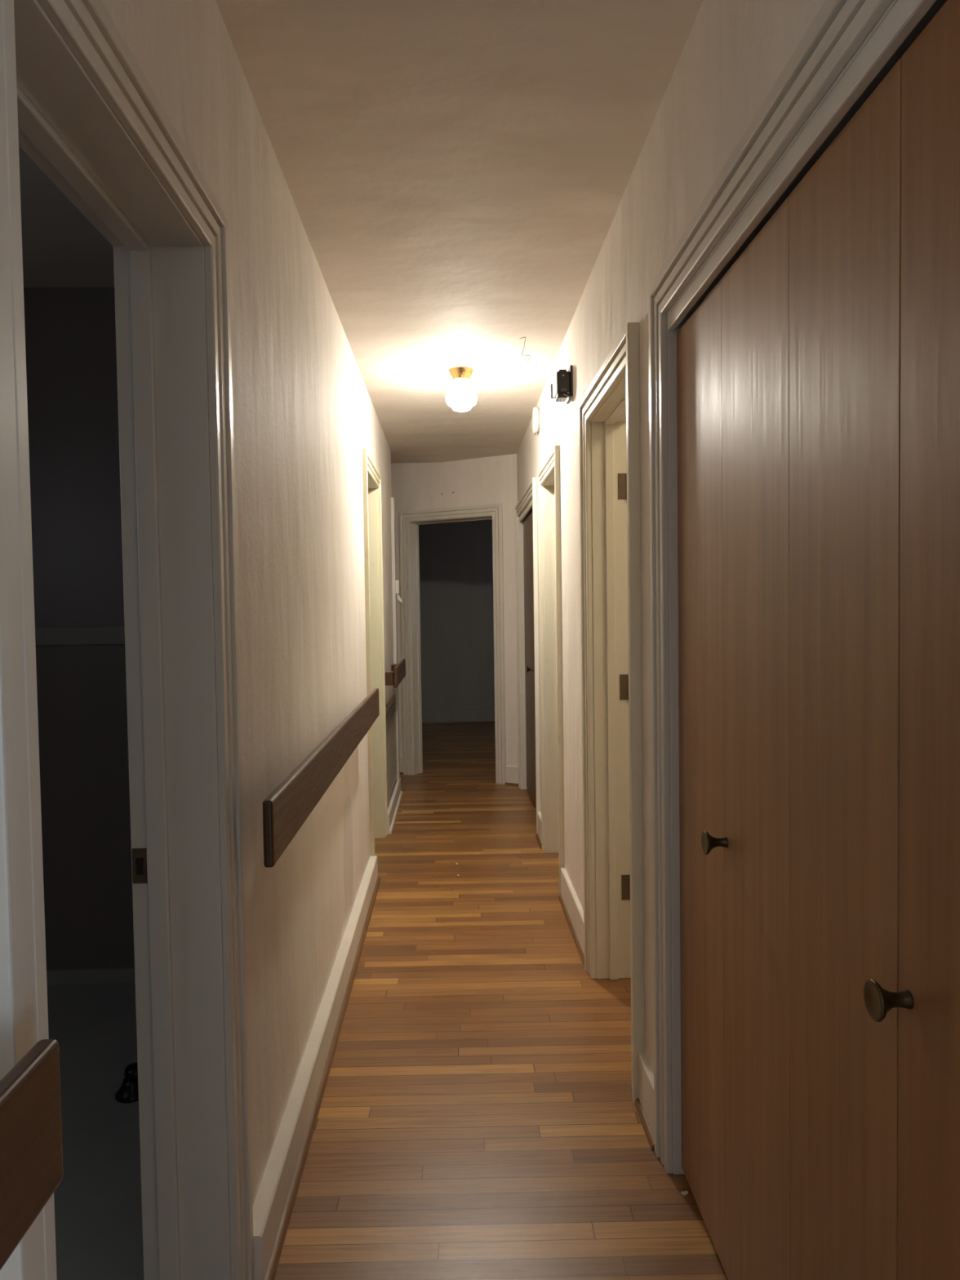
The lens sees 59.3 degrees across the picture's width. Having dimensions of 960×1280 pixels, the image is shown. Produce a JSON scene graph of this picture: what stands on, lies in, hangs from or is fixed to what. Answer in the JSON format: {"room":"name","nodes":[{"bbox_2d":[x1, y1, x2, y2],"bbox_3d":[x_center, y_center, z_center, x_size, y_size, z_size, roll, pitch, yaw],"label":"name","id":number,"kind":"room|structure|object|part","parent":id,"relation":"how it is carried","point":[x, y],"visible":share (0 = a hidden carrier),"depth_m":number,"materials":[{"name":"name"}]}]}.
{"room":"home hallway","nodes":[
{"label":"home hallway","id":0,"kind":"room"},
{"bbox_2d":[23,287,134,969],"bbox_3d":[-1.536,-0.010,3.028,1.725,2.460,0.150,-1,2,-2],"label":"wall","id":1,"kind":"structure","parent":0,"point":[70,332],"depth_m":2.96,"materials":[{"name":"grey paint"}]},
{"bbox_2d":[35,626,124,644],"bbox_3d":[-1.543,-0.012,2.945,1.705,0.060,0.015,-1,2,-2],"label":"trim","id":2,"kind":"structure","parent":1,"relation":"attached to","point":[79,635],"depth_m":2.94,"materials":[{"name":"white wood"}]},
{"bbox_2d":[46,967,134,985],"bbox_3d":[-1.525,1.197,2.990,1.705,0.050,0.012,-1,2,-2],"label":"baseboard","id":3,"kind":"structure","parent":1,"relation":"attached to","point":[126,975],"depth_m":2.99,"materials":[{"name":"white wood"}]},
{"bbox_2d":[102,0,394,1206],"bbox_3d":[-0.574,-0.001,2.399,0.156,2.460,7.230,-1,2,-2],"label":"wall","id":4,"kind":"structure","parent":0,"point":[304,415],"depth_m":2.07,"materials":[{"name":"paint"}]},
{"bbox_2d":[0,1039,63,1270],"bbox_3d":[-0.365,0.424,-0.144,0.087,0.123,1.705,-1,2,-2],"label":"handrail","id":5,"kind":"object","parent":4,"relation":"attached to","point":[31,1150],"visible":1,"depth_m":0.65,"materials":[{"name":"brown wood"}]},
{"bbox_2d":[0,0,254,1279],"bbox_3d":[-0.520,0.259,1.162,0.177,2.028,0.829,-1,2,-2],"label":"door frame","id":6,"kind":"structure","parent":4,"relation":"in","point":[75,97],"depth_m":1.47,"materials":[{"name":"paint"}]},
{"bbox_3d":[-0.599,0.399,1.490,0.029,0.062,0.005,-1,2,-2],"label":"strike plate","id":7,"kind":"part","parent":6,"relation":"part of","materials":[{"name":"metal"}]},
{"bbox_2d":[252,856,380,1279],"bbox_3d":[-0.469,1.154,2.862,0.050,0.115,2.495,-1,2,-2],"label":"baseboard","id":8,"kind":"structure","parent":4,"relation":"attached to","point":[273,1206],"depth_m":2.12,"materials":[{"name":"paint"}]},
{"bbox_2d":[262,688,379,867],"bbox_3d":[-0.454,0.313,2.619,0.090,0.123,2.200,-1,2,-2],"label":"handrail","id":9,"kind":"object","parent":4,"relation":"attached to","point":[286,810],"visible":1,"depth_m":1.91,"materials":[{"name":"brown wood"}]},
{"bbox_2d":[362,448,387,856],"bbox_3d":[-0.629,0.110,4.484,0.177,2.088,0.826,-1,2,-2],"label":"door frame","id":10,"kind":"structure","parent":4,"relation":"in","point":[371,477],"depth_m":4.80,"materials":[{"name":"paint"}]},
{"bbox_2d":[385,694,397,807],"bbox_3d":[-0.580,0.696,5.482,0.013,0.607,0.900,-1,2,-2],"label":"air vent","id":11,"kind":"object","parent":4,"relation":"in","point":[390,708],"visible":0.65,"depth_m":5.51,"materials":[{"name":"paint"}]},
{"bbox_2d":[390,497,399,779],"bbox_3d":[-0.600,-0.008,5.972,0.023,1.985,0.099,-1,2,-2],"label":"trim","id":12,"kind":"structure","parent":4,"relation":"attached to","point":[393,500],"depth_m":5.92,"materials":[{"name":"paint"}]},
{"bbox_2d":[387,777,402,834],"bbox_3d":[-0.559,1.061,5.496,0.041,0.113,1.120,-1,2,-2],"label":"baseboard","id":13,"kind":"structure","parent":4,"relation":"attached to","point":[393,808],"depth_m":5.38,"materials":[{"name":"paint"}]},
{"bbox_3d":[-0.544,1.109,5.498,0.012,0.016,1.120,-1,2,-2],"label":"shoe moulding","id":14,"kind":"part","parent":13,"relation":"part of","materials":[{"name":"paint"}]},
{"bbox_2d":[384,658,405,687],"bbox_3d":[-0.547,0.207,5.423,0.087,0.119,0.915,-1,2,-2],"label":"handrail","id":15,"kind":"object","parent":4,"relation":"attached to","point":[394,677],"visible":0.88,"depth_m":5.05,"materials":[{"name":"brown wood"}]},
{"bbox_2d":[395,580,402,602],"bbox_3d":[-0.573,-0.343,5.959,0.047,0.159,0.075,-1,2,-2],"label":"wall switch","id":16,"kind":"object","parent":4,"relation":"attached to","point":[397,582],"visible":1,"depth_m":5.92,"materials":[{"name":"white plastic"}]},
{"bbox_3d":[-0.568,-0.294,5.958,0.040,0.062,0.030,-1,2,-2],"label":"lever","id":17,"kind":"part","parent":16,"relation":"part of","materials":[{"name":"white plastic"}]},
{"bbox_2d":[18,0,703,463],"bbox_3d":[-0.108,-1.320,2.713,4.600,0.181,14.120,-1,2,-2],"label":"ceiling","id":18,"kind":"structure","parent":0,"point":[457,174],"depth_m":2.18,"materials":[{"name":"paint"}]},
{"bbox_2d":[445,366,477,411],"bbox_3d":[-0.088,-1.181,3.990,0.150,0.194,0.150,-1,2,-2],"label":"ceiling light","id":19,"kind":"object","parent":18,"relation":"attached to","point":[461,396],"visible":1,"depth_m":3.94,"materials":[{"name":"white glass"}]},
{"bbox_2d":[47,722,728,1279],"bbox_3d":[-0.070,1.258,2.806,4.600,0.100,13.920,-1,2,-2],"label":"floor","id":20,"kind":"structure","parent":0,"point":[478,1118],"depth_m":2.25,"materials":[{"name":"brown wood"}]},
{"bbox_2d":[115,1062,138,1102],"bbox_3d":[-0.948,1.198,2.300,0.090,0.082,0.090,-1,2,-2],"label":"door stop","id":21,"kind":"object","parent":20,"relation":"on","point":[127,1092],"visible":0.59,"depth_m":2.27,"materials":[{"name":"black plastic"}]},
{"bbox_3d":[-0.940,1.177,2.299,0.058,0.040,0.058,-1,2,-2],"label":"knob","id":22,"kind":"part","parent":21,"relation":"part of","materials":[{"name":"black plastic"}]},
{"bbox_2d":[680,1191,688,1195],"bbox_3d":[0.456,1.232,1.880,0.017,0.001,0.012,-2,2,-28],"label":"paper scrap","id":23,"kind":"object","parent":20,"relation":"on","point":[684,1193],"visible":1,"depth_m":1.88,"materials":[{"name":"white paper"}]},
{"bbox_2d":[391,453,518,766],"bbox_3d":[-0.427,-0.208,6.667,1.740,2.560,0.125,0,2,29],"label":"wall","id":24,"kind":"structure","parent":0,"point":[492,479],"depth_m":6.31,"materials":[{"name":"paint"}]},
{"bbox_2d":[399,755,403,774],"bbox_3d":[-0.829,1.002,6.857,0.500,0.140,0.029,0,2,29],"label":"baseboard","id":25,"kind":"structure","parent":24,"relation":"attached to","point":[401,758],"depth_m":6.74,"materials":[{"name":"paint"}]},
{"bbox_2d":[399,502,506,784],"bbox_3d":[-0.192,0.030,6.535,0.914,2.088,0.147,0,2,29],"label":"door frame","id":26,"kind":"structure","parent":24,"relation":"in","point":[409,521],"depth_m":6.65,"materials":[{"name":"paint"}]},
{"bbox_2d":[504,765,518,786],"bbox_3d":[0.238,1.008,6.263,0.108,0.140,0.029,0,2,29],"label":"baseboard","id":27,"kind":"structure","parent":24,"relation":"attached to","point":[511,771],"depth_m":6.26,"materials":[{"name":"paint"}]},
{"bbox_3d":[0.235,1.070,6.257,0.108,0.016,0.011,0,2,29],"label":"shoe moulding","id":28,"kind":"part","parent":27,"relation":"part of","materials":[{"name":"brown wood"}]},
{"bbox_2d":[418,519,494,709],"bbox_3d":[-0.317,-0.271,9.761,4.600,2.460,0.100,-1,2,-2],"label":"wall","id":29,"kind":"structure","parent":0,"point":[455,559],"depth_m":9.71,"materials":[{"name":"grey paint"}]},
{"bbox_2d":[422,708,494,724],"bbox_3d":[-0.298,0.880,9.737,4.600,0.160,0.032,-1,2,-2],"label":"baseboard","id":30,"kind":"structure","parent":29,"relation":"attached to","point":[464,715],"depth_m":9.74,"materials":[{"name":"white wood"}]},
{"bbox_3d":[-0.297,0.952,9.731,4.600,0.016,0.014,-1,2,-2],"label":"shoe moulding","id":31,"kind":"part","parent":30,"relation":"part of","materials":[{"name":"brown wood"}]},
{"bbox_2d":[516,0,825,1071],"bbox_3d":[0.469,-0.021,2.518,0.125,2.460,7.400,-1,2,-2],"label":"wall","id":32,"kind":"structure","parent":0,"point":[734,52],"depth_m":2.12,"materials":[{"name":"paint"}]},
{"bbox_2d":[515,477,540,833],"bbox_3d":[0.361,0.078,5.486,0.143,2.051,1.342,-1,2,-2],"label":"door frame","id":33,"kind":"structure","parent":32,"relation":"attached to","point":[526,504],"depth_m":5.74,"materials":[{"name":"paint"}]},
{"bbox_3d":[0.324,0.190,5.454,0.044,0.045,0.045,-1,2,-2],"label":"knob","id":34,"kind":"part","parent":33,"relation":"part of","materials":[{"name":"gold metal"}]},
{"bbox_3d":[0.366,0.139,5.198,0.030,1.910,0.582,-1,2,-2],"label":"panel","id":35,"kind":"part","parent":33,"relation":"part of","materials":[{"name":"brown wood"}]},
{"bbox_2d":[532,406,540,435],"bbox_3d":[0.304,-1.194,4.593,0.036,0.151,0.144,-1,2,-2],"label":"smoke detector","id":36,"kind":"object","parent":32,"relation":"attached to","point":[535,412],"visible":1,"depth_m":4.54,"materials":[{"name":"white plastic"}]},
{"bbox_2d":[535,811,542,848],"bbox_3d":[0.338,1.062,4.716,0.029,0.140,0.264,-1,2,-2],"label":"baseboard","id":37,"kind":"structure","parent":32,"relation":"attached to","point":[538,835],"depth_m":4.75,"materials":[{"name":"paint"}]},
{"bbox_3d":[0.330,1.125,4.718,0.011,0.016,0.264,-1,2,-2],"label":"shoe moulding","id":38,"kind":"part","parent":37,"relation":"part of","materials":[{"name":"brown wood"}]},
{"bbox_2d":[537,444,564,894],"bbox_3d":[0.407,0.135,4.163,0.148,2.031,0.776,-1,2,-2],"label":"door frame","id":39,"kind":"structure","parent":32,"relation":"in","point":[548,498],"depth_m":4.46,"materials":[{"name":"beige paint"}]},
{"bbox_2d":[551,364,573,416],"bbox_3d":[0.324,-0.987,3.374,0.080,0.192,0.131,-1,2,-2],"label":"door chime","id":40,"kind":"object","parent":32,"relation":"attached to","point":[563,380],"visible":1,"depth_m":3.32,"materials":[{"name":"black plastic"}]},
{"bbox_3d":[0.359,-1.022,3.377,0.009,0.122,0.125,-1,2,-2],"label":"plate","id":41,"kind":"part","parent":40,"relation":"part of","materials":[{"name":"black plastic"}]},
{"bbox_2d":[558,866,584,967],"bbox_3d":[0.380,1.108,3.431,0.029,0.140,0.750,-1,2,-2],"label":"baseboard","id":42,"kind":"structure","parent":32,"relation":"attached to","point":[572,908],"depth_m":3.42,"materials":[{"name":"paint"}]},
{"bbox_2d":[578,322,644,1102],"bbox_3d":[0.456,0.190,2.605,0.159,2.033,0.836,-1,2,-2],"label":"door frame","id":43,"kind":"structure","parent":32,"relation":"in","point":[609,410],"depth_m":2.92,"materials":[{"name":"beige paint"}]},
{"bbox_2d":[634,1051,654,1150],"bbox_3d":[0.423,1.155,2.122,0.029,0.140,0.190,-1,2,-2],"label":"baseboard","id":44,"kind":"structure","parent":32,"relation":"attached to","point":[644,1104],"depth_m":2.13,"materials":[{"name":"paint"}]},
{"bbox_3d":[0.415,1.217,2.124,0.011,0.016,0.190,-1,2,-2],"label":"shoe moulding","id":45,"kind":"part","parent":44,"relation":"part of","materials":[{"name":"brown wood"}]},
{"bbox_2d":[648,0,959,1279],"bbox_3d":[0.499,0.232,1.280,0.143,2.043,1.428,-1,2,-2],"label":"closet","id":46,"kind":"object","parent":32,"relation":"attached to","point":[849,47],"depth_m":1.16,"materials":[{"name":"paint"}]},
{"bbox_3d":[0.469,0.271,1.750,0.030,1.892,0.310,-1,2,-2],"label":"panel","id":47,"kind":"part","parent":46,"relation":"part of","materials":[{"name":"brown wood"}]},
{"bbox_3d":[0.442,0.379,1.579,0.044,0.045,0.045,-1,2,-2],"label":"knob","id":48,"kind":"part","parent":46,"relation":"part of","materials":[{"name":"gold metal"}]},
{"bbox_3d":[0.480,0.282,1.438,0.030,1.892,0.313,-1,2,-2],"label":"panel","id":49,"kind":"part","parent":46,"relation":"part of","materials":[{"name":"brown wood"}]},
{"bbox_3d":[0.490,0.293,1.125,0.030,1.892,0.310,-1,2,-2],"label":"panel","id":50,"kind":"part","parent":46,"relation":"part of","materials":[{"name":"brown wood"}]},
{"bbox_3d":[0.463,0.404,0.948,0.044,0.045,0.045,-1,2,-2],"label":"knob","id":51,"kind":"part","parent":46,"relation":"part of","materials":[{"name":"gold metal"}]},
{"bbox_3d":[0.500,0.305,0.813,0.030,1.892,0.310,-1,2,-2],"label":"panel","id":52,"kind":"part","parent":46,"relation":"part of","materials":[{"name":"brown wood"}]}
]}

